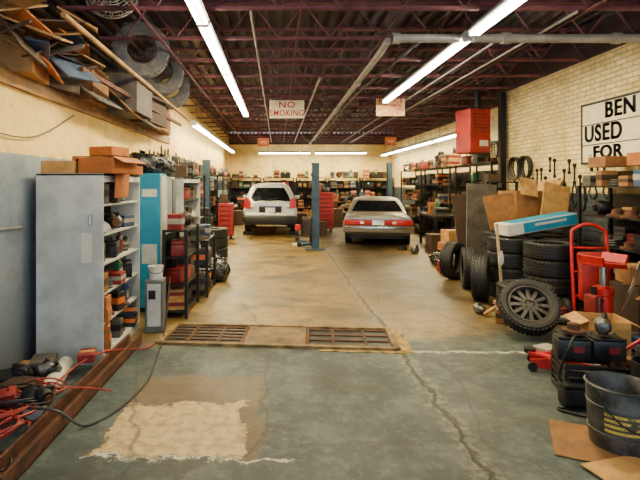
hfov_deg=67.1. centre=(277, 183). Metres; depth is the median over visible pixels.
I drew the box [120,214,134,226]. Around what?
box
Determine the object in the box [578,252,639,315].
jack
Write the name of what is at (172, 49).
joist
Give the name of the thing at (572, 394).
battery
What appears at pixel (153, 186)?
storage cabinet
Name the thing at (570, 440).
cardboard sheet
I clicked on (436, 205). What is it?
oil bottle
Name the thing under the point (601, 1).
bar
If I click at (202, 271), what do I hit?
box
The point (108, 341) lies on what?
box
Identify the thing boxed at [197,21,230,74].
fluorescent light
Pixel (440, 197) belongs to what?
box
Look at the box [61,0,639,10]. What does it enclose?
joist
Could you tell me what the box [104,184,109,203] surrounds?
box
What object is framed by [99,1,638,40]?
joist
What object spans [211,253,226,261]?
bag
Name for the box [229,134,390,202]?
wall
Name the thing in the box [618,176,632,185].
box
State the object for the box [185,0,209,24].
fluorescent light
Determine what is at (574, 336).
lead
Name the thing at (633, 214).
disc
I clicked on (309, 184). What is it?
box
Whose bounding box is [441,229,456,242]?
cardboard box
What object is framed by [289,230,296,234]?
block
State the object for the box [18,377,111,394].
air hose
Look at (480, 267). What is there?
tyre
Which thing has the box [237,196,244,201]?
box
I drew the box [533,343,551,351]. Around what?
scrap
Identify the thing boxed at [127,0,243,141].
bar
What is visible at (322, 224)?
cardboard box
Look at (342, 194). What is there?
box
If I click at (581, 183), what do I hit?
belt
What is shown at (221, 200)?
box
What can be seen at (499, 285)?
tyre
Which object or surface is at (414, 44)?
pipe
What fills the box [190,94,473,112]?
joist
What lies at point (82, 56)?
board
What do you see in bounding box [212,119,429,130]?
joist
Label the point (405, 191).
box
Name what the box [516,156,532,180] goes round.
coil
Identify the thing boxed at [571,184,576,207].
belt
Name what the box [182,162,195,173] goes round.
box
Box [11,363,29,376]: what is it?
scrap
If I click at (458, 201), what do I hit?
plank
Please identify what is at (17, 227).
conduit
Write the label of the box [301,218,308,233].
cardboard box
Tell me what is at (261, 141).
sign
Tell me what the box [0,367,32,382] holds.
scrap
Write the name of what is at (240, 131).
joist
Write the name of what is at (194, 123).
fluorescent light
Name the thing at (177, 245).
box
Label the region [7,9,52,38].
board
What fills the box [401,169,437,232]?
rack
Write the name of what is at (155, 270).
bucket
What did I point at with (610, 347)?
battery
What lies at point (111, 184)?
box
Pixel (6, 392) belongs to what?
scrap
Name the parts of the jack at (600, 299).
saddle plate, pump handle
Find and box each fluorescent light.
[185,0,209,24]
[190,104,210,135]
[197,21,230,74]
[208,133,221,143]
[220,140,228,148]
[221,72,241,100]
[236,99,248,116]
[258,150,310,153]
[315,150,366,153]
[381,150,393,155]
[382,74,420,102]
[394,145,411,152]
[409,30,473,81]
[410,138,433,147]
[433,131,455,141]
[467,0,525,35]
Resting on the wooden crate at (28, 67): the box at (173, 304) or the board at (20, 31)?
the board at (20, 31)
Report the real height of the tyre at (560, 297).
0.220 m
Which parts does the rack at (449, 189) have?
post, post, post, panel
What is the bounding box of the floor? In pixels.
[0,225,602,479]
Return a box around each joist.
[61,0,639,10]
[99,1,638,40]
[132,28,585,60]
[145,48,545,76]
[167,63,515,88]
[182,86,498,106]
[187,77,500,98]
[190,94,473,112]
[197,101,464,118]
[203,107,451,122]
[208,113,439,127]
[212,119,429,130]
[216,121,420,133]
[220,124,412,136]
[223,128,404,138]
[226,131,398,141]
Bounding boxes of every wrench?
[535,168,538,185]
[539,168,542,181]
[548,157,551,171]
[553,158,555,177]
[562,169,565,185]
[567,159,570,173]
[572,163,575,183]
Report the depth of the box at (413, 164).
17.13 m
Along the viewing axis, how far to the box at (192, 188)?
8.41 m
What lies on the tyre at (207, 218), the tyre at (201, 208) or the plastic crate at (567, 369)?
the tyre at (201, 208)
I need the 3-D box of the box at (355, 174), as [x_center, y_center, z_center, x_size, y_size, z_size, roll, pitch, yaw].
[3.687,-0.438,22.761,0.194,0.291,0.279,0,0,1]
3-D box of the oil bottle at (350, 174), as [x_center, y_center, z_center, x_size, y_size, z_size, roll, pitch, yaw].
[3.446,-0.511,22.748,0.205,0.439,0.116,0,0,-8]
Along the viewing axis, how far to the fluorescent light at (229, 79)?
8.91 m
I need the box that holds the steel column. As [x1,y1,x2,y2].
[498,92,505,190]
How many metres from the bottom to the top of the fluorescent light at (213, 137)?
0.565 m
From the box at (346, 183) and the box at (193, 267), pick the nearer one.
the box at (193, 267)
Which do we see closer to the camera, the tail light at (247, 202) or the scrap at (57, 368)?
the scrap at (57, 368)
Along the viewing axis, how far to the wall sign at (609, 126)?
6.86 m
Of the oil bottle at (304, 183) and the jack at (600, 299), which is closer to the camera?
the jack at (600, 299)
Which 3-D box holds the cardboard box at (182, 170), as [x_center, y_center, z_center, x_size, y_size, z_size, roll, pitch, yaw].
[-1.620,-0.201,7.750,0.300,0.202,0.300,0,0,-8]
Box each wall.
[0,79,228,369]
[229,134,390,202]
[391,0,639,251]
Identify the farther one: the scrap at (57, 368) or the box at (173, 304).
the box at (173, 304)
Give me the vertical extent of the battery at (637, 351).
0.200 m
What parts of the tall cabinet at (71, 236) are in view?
handle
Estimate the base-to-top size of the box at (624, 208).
0.120 m
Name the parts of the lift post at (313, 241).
lift arm, lift arm, plate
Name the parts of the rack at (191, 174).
post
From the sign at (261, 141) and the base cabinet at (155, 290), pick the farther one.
the sign at (261, 141)
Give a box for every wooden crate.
[0,34,48,84]
[104,73,151,118]
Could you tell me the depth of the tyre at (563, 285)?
6.34 m
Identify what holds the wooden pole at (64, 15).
on the wooden crate at (140, 102)
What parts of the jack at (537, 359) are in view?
lift arm, plate, plate, handle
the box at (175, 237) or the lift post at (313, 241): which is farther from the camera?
the lift post at (313, 241)
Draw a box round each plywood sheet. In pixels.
[0,12,47,68]
[0,14,72,43]
[50,54,99,82]
[52,30,82,35]
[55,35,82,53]
[56,6,97,32]
[80,84,124,110]
[109,89,142,119]
[142,118,160,130]
[466,183,496,254]
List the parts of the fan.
blade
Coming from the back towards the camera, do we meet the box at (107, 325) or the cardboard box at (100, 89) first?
the cardboard box at (100, 89)
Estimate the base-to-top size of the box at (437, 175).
0.171 m
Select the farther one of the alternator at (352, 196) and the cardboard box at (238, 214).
the alternator at (352, 196)
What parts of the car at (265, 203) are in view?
license plate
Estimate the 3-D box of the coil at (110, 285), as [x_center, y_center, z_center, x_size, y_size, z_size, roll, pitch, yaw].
[-1.768,0.997,4.820,0.218,0.082,0.218,0,0,-10]
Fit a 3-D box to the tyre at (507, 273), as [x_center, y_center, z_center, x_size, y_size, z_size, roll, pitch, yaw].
[3.539,1.362,7.330,0.665,0.220,0.665,0,0,-11]
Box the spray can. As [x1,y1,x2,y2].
[116,231,122,252]
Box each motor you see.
[114,212,122,228]
[123,236,129,250]
[322,186,329,191]
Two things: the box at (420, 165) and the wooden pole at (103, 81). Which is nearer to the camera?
the wooden pole at (103, 81)
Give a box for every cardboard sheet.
[39,54,63,83]
[483,193,518,229]
[540,181,570,226]
[548,419,619,461]
[580,456,639,479]
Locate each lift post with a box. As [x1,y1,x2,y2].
[202,160,212,226]
[295,163,324,249]
[386,163,391,196]
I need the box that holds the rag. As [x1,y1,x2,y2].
[104,221,110,232]
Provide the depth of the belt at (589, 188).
7.31 m
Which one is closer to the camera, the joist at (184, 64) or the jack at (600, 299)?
the jack at (600, 299)
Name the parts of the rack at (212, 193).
panel, post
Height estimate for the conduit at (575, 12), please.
0.032 m
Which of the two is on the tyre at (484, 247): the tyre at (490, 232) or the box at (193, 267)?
the tyre at (490, 232)
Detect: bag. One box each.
[125,149,164,172]
[159,153,176,176]
[199,257,230,281]
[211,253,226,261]
[429,250,440,262]
[433,252,439,265]
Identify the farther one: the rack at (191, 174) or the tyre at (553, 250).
the rack at (191, 174)
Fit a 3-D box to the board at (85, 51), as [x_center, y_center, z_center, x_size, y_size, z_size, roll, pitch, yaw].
[-2.237,-1.509,5.492,0.146,0.087,0.425,0,0,-20]
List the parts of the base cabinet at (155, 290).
control plate, panel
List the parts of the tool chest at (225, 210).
drawer, drawer, drawer, drawer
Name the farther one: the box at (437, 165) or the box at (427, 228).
the box at (427, 228)
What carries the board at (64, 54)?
on the cardboard sheet at (51, 70)
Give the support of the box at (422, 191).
on the rack at (429, 189)
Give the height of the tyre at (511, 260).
0.220 m
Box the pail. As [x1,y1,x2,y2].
[583,371,639,457]
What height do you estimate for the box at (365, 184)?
0.355 m
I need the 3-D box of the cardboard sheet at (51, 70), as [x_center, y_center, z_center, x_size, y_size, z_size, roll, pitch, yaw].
[-2.300,-1.200,4.550,0.402,0.385,0.631,0,0,-13]
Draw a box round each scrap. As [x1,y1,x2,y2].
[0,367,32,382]
[0,375,43,392]
[0,385,17,410]
[0,413,12,428]
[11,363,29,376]
[17,385,37,403]
[28,352,57,367]
[34,384,53,405]
[35,358,54,375]
[44,362,61,376]
[398,246,407,249]
[410,245,418,253]
[473,302,485,313]
[495,307,505,323]
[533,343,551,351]
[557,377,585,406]
[558,313,570,325]
[560,303,566,313]
[561,322,586,334]
[594,313,611,334]
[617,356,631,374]
[631,331,639,336]
[631,335,639,348]
[631,348,634,355]
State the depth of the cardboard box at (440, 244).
11.03 m
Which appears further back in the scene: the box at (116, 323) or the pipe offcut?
the box at (116, 323)
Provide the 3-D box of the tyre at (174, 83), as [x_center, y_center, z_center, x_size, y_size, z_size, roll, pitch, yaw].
[-1.980,-1.880,8.050,0.802,0.802,0.250,0,0,-14]
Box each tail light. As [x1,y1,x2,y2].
[244,197,250,208]
[290,197,295,208]
[344,220,365,224]
[390,220,412,225]
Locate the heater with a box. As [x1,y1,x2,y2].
[456,91,489,153]
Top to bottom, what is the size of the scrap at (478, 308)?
0.160 m
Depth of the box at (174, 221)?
6.12 m
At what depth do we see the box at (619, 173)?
6.34 m
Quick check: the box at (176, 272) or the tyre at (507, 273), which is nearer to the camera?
the box at (176, 272)
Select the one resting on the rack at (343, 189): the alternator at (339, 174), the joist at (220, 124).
the alternator at (339, 174)
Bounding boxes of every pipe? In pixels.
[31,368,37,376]
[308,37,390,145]
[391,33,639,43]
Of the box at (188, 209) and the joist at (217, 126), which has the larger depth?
the joist at (217, 126)
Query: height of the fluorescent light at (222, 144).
0.565 m
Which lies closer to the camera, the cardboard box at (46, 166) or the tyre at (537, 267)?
the cardboard box at (46, 166)
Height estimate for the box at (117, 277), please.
0.116 m
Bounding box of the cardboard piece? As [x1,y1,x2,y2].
[114,174,129,197]
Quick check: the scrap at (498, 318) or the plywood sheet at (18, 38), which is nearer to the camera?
the plywood sheet at (18, 38)
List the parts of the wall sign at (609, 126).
frame, frame, frame, frame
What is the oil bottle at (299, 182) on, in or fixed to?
on the rack at (308, 191)
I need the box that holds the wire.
[0,115,73,137]
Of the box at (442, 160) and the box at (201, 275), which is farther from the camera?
the box at (442, 160)
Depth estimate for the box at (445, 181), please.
13.64 m
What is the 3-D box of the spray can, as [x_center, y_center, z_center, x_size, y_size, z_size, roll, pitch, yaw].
[-1.742,0.639,5.271,0.069,0.239,0.070,0,0,-17]
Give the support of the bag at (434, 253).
on the floor
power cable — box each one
[0,383,54,407]
[0,451,12,471]
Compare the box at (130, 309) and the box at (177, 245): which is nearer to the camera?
the box at (130, 309)
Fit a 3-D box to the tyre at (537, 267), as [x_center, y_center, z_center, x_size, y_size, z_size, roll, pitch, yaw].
[3.760,1.136,6.640,0.665,0.220,0.665,0,0,-41]
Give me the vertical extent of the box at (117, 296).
0.189 m
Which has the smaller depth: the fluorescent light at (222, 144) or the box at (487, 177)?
the box at (487, 177)
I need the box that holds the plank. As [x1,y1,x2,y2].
[451,194,465,246]
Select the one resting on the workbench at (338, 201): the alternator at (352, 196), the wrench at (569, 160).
the alternator at (352, 196)
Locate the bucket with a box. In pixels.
[148,264,163,279]
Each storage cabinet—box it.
[139,173,167,311]
[167,177,175,232]
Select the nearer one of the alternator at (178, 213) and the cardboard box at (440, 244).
the alternator at (178, 213)
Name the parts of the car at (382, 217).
license plate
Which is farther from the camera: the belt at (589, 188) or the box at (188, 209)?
the box at (188, 209)
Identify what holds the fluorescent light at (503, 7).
attached to the joist at (94, 7)
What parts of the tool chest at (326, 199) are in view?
drawer, drawer, drawer, drawer, drawer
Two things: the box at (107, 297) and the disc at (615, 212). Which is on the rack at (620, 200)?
the disc at (615, 212)
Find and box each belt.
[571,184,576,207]
[581,183,585,210]
[588,188,597,198]
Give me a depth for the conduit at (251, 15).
7.17 m
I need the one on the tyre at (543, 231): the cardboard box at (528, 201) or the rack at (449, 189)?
the cardboard box at (528, 201)
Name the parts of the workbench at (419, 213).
leg, leg, leg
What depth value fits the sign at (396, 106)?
10.79 m
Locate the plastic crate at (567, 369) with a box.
[551,349,629,387]
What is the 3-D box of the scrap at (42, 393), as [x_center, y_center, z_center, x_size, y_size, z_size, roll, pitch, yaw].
[-1.683,1.518,3.434,0.162,0.129,0.143,0,0,-6]
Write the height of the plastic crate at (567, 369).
0.280 m
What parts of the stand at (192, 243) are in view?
panel, post, post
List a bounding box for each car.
[243,183,299,230]
[341,196,414,243]
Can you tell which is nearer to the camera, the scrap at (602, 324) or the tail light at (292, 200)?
the scrap at (602, 324)
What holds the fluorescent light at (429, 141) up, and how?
hanging from the joist at (203, 107)
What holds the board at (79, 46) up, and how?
on the cardboard sheet at (51, 70)
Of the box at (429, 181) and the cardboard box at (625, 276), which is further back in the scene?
the box at (429, 181)
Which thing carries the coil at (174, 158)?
hanging from the wall at (24, 114)
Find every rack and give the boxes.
[188,173,205,243]
[200,174,217,226]
[210,175,230,226]
[231,178,260,209]
[263,178,293,194]
[296,178,326,212]
[328,178,359,211]
[360,178,392,196]
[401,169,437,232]
[424,166,470,235]
[455,162,497,194]
[474,181,517,190]
[577,185,639,302]
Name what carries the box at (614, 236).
on the rack at (620, 200)
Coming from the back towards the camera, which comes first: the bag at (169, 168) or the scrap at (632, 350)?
the bag at (169, 168)
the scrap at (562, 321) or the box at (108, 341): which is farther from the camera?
the scrap at (562, 321)
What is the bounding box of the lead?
[556,335,586,417]
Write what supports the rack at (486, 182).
on the floor
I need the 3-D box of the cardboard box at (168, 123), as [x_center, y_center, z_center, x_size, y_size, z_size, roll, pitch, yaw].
[-2.600,-1.201,9.300,0.900,0.422,0.900,0,0,-5]
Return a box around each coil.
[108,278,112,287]
[172,156,179,164]
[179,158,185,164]
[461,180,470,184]
[490,140,497,157]
[507,157,520,181]
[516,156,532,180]
[609,179,618,185]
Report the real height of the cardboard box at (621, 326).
0.389 m
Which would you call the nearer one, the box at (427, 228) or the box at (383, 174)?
the box at (427, 228)
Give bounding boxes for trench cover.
[155,322,413,353]
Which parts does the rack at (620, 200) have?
post, post, hose coil, panel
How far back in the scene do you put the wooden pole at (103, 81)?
6.01 m
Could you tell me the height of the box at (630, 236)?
0.224 m
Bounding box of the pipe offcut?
[23,356,73,419]
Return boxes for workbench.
[334,201,351,202]
[418,212,454,241]
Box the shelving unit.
[162,224,198,318]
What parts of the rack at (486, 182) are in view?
post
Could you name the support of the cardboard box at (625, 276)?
on the cardboard box at (631, 312)
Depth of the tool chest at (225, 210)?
14.77 m
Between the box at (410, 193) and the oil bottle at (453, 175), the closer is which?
the oil bottle at (453, 175)
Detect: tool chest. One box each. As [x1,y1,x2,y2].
[218,203,233,238]
[319,192,333,231]
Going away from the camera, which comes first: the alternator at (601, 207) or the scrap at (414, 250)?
the alternator at (601, 207)
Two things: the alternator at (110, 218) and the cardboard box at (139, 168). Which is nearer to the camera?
the alternator at (110, 218)
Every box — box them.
[41,161,77,172]
[46,54,89,94]
[72,156,120,159]
[72,156,145,173]
[73,64,108,108]
[77,348,95,363]
[89,146,128,156]
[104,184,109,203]
[104,206,110,212]
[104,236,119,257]
[104,271,125,284]
[104,272,108,292]
[104,294,110,309]
[104,305,111,322]
[104,322,109,338]
[104,333,111,351]
[106,182,114,189]
[107,290,124,310]
[109,190,120,202]
[109,317,123,337]
[115,311,137,326]
[116,301,135,315]
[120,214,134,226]
[121,256,132,276]
[128,94,165,127]
[130,166,142,174]
[149,111,170,134]
[167,214,184,229]
[167,260,190,282]
[168,299,183,309]
[169,287,183,298]
[171,165,187,177]
[171,235,183,256]
[174,256,193,266]
[175,237,189,252]
[180,285,191,301]
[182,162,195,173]
[184,187,189,198]
[186,207,191,214]
[190,273,204,289]
[191,187,196,197]
[191,225,204,240]
[191,265,194,276]
[193,249,204,265]
[199,224,210,236]
[199,244,210,261]
[199,268,209,286]
[199,268,210,280]
[220,198,227,202]
[221,194,226,198]
[234,210,243,224]
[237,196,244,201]
[280,170,289,177]
[297,173,304,177]
[297,213,306,223]
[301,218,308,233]
[307,182,311,187]
[319,221,326,235]
[330,172,334,177]
[334,194,337,201]
[334,208,342,226]
[339,192,344,197]
[343,171,347,177]
[344,181,348,187]
[348,184,355,187]
[353,172,357,177]
[363,180,372,187]
[369,170,380,177]
[381,172,385,177]
[402,177,408,184]
[403,189,413,193]
[408,177,416,184]
[408,191,412,198]
[410,162,415,169]
[410,206,417,213]
[413,190,419,194]
[417,160,427,169]
[418,191,427,200]
[418,226,428,231]
[425,233,440,252]
[426,179,431,184]
[427,173,434,178]
[428,160,432,168]
[428,203,439,213]
[433,191,444,195]
[433,208,448,214]
[434,179,442,184]
[435,155,444,160]
[435,161,439,167]
[435,173,447,178]
[437,194,447,202]
[438,242,444,249]
[439,158,444,166]
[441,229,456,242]
[443,179,448,184]
[445,154,459,159]
[445,160,459,166]
[461,154,472,164]
[473,153,489,155]
[473,156,490,163]
[484,174,499,181]
[498,177,562,218]
[563,311,639,355]
[583,175,595,185]
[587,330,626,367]
[588,156,627,167]
[596,170,616,185]
[601,234,613,242]
[609,280,639,332]
[612,235,625,241]
[614,226,636,235]
[615,263,639,284]
[617,171,632,178]
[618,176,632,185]
[622,207,639,214]
[626,230,639,242]
[627,152,639,165]
[628,259,638,262]
[633,169,639,185]
[634,235,639,251]
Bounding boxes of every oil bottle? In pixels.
[113,258,122,270]
[121,282,128,300]
[239,179,243,187]
[298,179,301,187]
[303,179,306,187]
[348,169,352,177]
[434,199,439,207]
[451,171,454,184]
[471,171,476,183]
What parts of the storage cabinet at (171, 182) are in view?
door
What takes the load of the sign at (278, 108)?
hanging from the joist at (217, 97)
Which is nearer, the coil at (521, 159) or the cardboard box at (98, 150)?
the cardboard box at (98, 150)
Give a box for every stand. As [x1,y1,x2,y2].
[188,234,215,296]
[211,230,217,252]
[292,224,300,245]
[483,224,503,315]
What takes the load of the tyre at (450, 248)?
on the floor
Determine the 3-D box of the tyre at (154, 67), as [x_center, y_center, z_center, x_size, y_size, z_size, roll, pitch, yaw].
[-1.980,-1.930,6.950,0.802,0.802,0.250,0,0,-17]
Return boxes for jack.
[524,339,639,371]
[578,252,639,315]
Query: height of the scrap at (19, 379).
0.040 m
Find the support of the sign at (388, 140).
hanging from the joist at (203, 107)
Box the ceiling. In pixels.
[27,0,638,132]
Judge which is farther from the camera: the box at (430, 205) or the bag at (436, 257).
the box at (430, 205)
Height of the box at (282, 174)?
0.355 m
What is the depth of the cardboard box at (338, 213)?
19.16 m
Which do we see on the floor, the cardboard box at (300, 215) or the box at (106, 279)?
the cardboard box at (300, 215)
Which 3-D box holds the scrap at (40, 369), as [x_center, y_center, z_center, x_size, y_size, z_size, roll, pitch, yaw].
[-1.938,1.522,3.995,0.154,0.143,0.094,0,0,-37]
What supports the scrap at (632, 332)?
on the floor
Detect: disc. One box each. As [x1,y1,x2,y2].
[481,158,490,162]
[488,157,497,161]
[606,209,624,216]
[619,242,633,249]
[620,210,639,218]
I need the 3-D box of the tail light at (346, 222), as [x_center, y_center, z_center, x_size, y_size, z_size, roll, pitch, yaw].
[2.067,1.025,12.839,0.580,0.140,0.060,0,0,10]
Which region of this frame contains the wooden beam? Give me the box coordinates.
[0,334,141,479]
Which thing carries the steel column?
on the floor
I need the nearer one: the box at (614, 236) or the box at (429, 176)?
the box at (614, 236)
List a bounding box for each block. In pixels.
[243,230,252,234]
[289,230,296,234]
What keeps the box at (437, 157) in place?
on the box at (437, 165)
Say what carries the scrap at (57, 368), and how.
on the pipe offcut
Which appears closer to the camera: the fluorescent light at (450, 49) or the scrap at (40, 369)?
the scrap at (40, 369)
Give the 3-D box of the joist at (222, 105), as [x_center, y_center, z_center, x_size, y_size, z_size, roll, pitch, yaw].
[1.555,-2.178,11.900,7.888,0.510,0.070,0,0,0]
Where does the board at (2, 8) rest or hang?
on the plywood sheet at (3, 16)
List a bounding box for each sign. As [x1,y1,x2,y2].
[258,138,268,145]
[270,100,303,117]
[376,98,404,115]
[385,137,395,144]
[581,90,639,164]
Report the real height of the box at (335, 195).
0.325 m
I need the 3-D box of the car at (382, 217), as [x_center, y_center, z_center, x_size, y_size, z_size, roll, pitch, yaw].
[3.078,1.049,15.119,2.220,1.307,5.088,0,0,10]
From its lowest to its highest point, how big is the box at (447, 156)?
0.168 m
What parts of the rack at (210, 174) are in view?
post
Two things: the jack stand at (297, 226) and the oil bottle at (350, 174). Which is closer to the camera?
the jack stand at (297, 226)
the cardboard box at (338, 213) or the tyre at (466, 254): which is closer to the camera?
the tyre at (466, 254)
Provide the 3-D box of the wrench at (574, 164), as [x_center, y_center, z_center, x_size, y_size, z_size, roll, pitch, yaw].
[4.786,-0.165,7.750,0.024,0.340,0.070,0,0,0]
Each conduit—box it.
[0,226,22,230]
[250,11,271,142]
[294,77,320,142]
[341,43,493,142]
[350,11,577,142]
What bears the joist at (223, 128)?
attached to the ceiling
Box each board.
[0,0,45,15]
[0,3,47,11]
[0,19,24,37]
[0,19,31,33]
[0,36,18,45]
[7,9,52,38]
[12,18,84,30]
[17,19,50,39]
[21,38,64,56]
[24,37,49,59]
[38,37,55,40]
[50,44,83,54]
[58,42,104,69]
[59,53,78,56]
[76,44,89,59]
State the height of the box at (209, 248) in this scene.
0.276 m
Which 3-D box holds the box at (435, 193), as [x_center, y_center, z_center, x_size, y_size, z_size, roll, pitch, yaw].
[4.913,0.295,14.639,0.303,0.164,0.243,0,0,1]
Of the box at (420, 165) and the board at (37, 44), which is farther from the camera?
the box at (420, 165)
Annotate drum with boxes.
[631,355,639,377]
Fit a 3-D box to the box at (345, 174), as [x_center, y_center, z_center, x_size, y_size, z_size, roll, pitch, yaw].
[3.206,-0.441,22.765,0.198,0.298,0.286,0,0,-6]
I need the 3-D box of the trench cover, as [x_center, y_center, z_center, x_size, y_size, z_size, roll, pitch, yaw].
[0.055,1.686,5.303,2.685,0.030,0.805,0,0,5]
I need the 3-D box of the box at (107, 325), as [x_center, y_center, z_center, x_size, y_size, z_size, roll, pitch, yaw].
[-1.738,1.425,4.658,0.211,0.114,0.169,0,0,-20]
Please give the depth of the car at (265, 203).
15.40 m
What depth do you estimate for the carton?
7.11 m
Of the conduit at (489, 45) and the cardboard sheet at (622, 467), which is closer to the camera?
the cardboard sheet at (622, 467)
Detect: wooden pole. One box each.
[60,12,189,120]
[79,66,181,125]
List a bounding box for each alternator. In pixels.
[104,212,119,229]
[178,213,188,226]
[181,212,193,225]
[336,172,342,177]
[350,194,357,200]
[375,182,381,187]
[591,200,615,214]
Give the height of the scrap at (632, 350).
0.073 m
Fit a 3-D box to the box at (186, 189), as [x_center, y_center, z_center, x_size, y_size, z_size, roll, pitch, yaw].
[-1.565,0.122,7.758,0.200,0.252,0.331,0,0,10]
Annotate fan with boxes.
[86,0,137,18]
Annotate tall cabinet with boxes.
[36,173,139,364]
[174,177,199,246]
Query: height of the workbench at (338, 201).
0.930 m
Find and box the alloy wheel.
[498,278,561,335]
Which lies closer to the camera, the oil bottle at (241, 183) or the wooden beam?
the wooden beam
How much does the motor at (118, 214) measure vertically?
0.170 m
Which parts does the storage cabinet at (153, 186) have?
door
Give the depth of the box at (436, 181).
14.27 m
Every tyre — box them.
[112,21,169,79]
[136,47,184,96]
[151,66,189,109]
[200,207,209,216]
[200,217,209,223]
[200,237,227,247]
[211,227,227,238]
[212,247,227,257]
[439,241,464,279]
[460,247,476,287]
[471,254,489,300]
[482,230,525,244]
[482,244,487,254]
[485,250,524,268]
[487,235,535,252]
[489,280,496,296]
[490,266,523,281]
[496,279,555,298]
[523,240,577,260]
[523,256,577,277]
[523,272,577,294]
[526,230,563,235]
[529,234,576,243]
[556,293,577,310]
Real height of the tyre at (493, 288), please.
0.220 m
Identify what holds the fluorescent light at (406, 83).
attached to the joist at (172, 49)
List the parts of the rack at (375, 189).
panel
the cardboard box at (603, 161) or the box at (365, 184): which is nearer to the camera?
the cardboard box at (603, 161)
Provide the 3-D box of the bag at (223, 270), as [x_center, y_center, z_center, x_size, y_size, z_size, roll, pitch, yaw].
[-1.133,1.485,8.439,0.561,0.430,0.569,0,0,35]
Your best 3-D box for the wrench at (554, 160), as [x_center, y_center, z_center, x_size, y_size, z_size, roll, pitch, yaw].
[4.786,-0.275,8.310,0.024,0.335,0.070,0,0,0]
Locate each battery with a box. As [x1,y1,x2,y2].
[552,330,590,361]
[586,331,626,362]
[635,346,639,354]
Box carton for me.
[494,211,576,235]
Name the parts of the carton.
box lid, printed panel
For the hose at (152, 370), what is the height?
0.616 m
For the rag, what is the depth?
4.66 m
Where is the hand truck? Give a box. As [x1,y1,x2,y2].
[560,222,610,312]
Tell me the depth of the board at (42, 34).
4.22 m
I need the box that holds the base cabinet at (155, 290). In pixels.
[145,277,165,332]
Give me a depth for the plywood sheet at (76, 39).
5.00 m
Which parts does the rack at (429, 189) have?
post, post, panel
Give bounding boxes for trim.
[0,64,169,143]
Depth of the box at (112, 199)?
4.87 m
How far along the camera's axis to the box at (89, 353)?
4.25 m
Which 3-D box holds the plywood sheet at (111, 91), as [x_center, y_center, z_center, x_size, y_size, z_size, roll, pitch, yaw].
[-2.120,-1.100,6.700,0.312,0.355,0.624,0,0,-1]
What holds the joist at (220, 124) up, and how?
attached to the ceiling
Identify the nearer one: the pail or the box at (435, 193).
the pail
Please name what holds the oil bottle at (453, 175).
on the rack at (449, 189)
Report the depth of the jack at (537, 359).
4.36 m
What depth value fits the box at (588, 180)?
6.59 m
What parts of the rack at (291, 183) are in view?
panel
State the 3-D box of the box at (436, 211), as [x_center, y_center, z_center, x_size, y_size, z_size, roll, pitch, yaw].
[4.336,0.728,12.780,0.345,0.187,0.277,0,0,1]
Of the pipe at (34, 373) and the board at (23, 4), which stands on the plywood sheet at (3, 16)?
the board at (23, 4)
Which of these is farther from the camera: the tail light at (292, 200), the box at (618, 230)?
the tail light at (292, 200)
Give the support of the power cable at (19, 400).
on the pipe offcut
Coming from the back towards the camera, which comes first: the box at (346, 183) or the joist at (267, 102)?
the box at (346, 183)
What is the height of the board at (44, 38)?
0.171 m
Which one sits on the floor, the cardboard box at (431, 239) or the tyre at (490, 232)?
the cardboard box at (431, 239)
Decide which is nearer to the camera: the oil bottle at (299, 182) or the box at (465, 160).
the box at (465, 160)
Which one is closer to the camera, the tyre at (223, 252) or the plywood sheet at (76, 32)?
the plywood sheet at (76, 32)
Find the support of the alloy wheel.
on the floor
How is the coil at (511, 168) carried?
hanging from the wall at (543, 114)
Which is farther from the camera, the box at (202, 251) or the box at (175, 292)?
the box at (202, 251)
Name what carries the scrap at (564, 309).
on the floor
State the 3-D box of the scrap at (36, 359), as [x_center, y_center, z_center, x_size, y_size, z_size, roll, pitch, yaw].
[-2.050,1.540,4.200,0.200,0.040,0.250,0,0,-17]
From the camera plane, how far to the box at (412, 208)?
17.23 m
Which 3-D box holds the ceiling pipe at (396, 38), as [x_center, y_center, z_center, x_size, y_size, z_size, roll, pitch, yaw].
[3.125,-1.850,6.100,3.350,0.144,0.144,0,0,0]
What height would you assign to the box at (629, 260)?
0.201 m
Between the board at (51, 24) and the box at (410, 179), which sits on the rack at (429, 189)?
the box at (410, 179)
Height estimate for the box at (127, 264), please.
0.213 m
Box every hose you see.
[0,342,155,425]
[0,410,30,438]
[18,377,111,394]
[25,276,170,426]
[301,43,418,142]
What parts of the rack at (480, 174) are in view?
post, panel, post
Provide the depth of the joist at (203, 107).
15.17 m
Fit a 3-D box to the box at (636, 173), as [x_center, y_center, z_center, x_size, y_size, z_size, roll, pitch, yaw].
[4.410,-0.074,5.766,0.195,0.203,0.135,0,0,-1]
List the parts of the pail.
bail handle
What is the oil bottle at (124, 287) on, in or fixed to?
on the tall cabinet at (71, 236)
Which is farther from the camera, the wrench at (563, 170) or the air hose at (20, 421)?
the wrench at (563, 170)
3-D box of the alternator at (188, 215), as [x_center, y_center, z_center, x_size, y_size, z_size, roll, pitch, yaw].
[-1.300,0.490,6.699,0.237,0.184,0.194,0,0,-14]
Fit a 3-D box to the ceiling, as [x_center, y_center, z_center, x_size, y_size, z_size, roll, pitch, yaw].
[0.600,-2.500,11.200,10.600,0.120,24.600,0,0,0]
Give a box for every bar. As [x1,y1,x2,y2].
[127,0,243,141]
[283,0,302,142]
[352,0,607,142]
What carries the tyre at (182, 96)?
on the cardboard box at (168, 123)

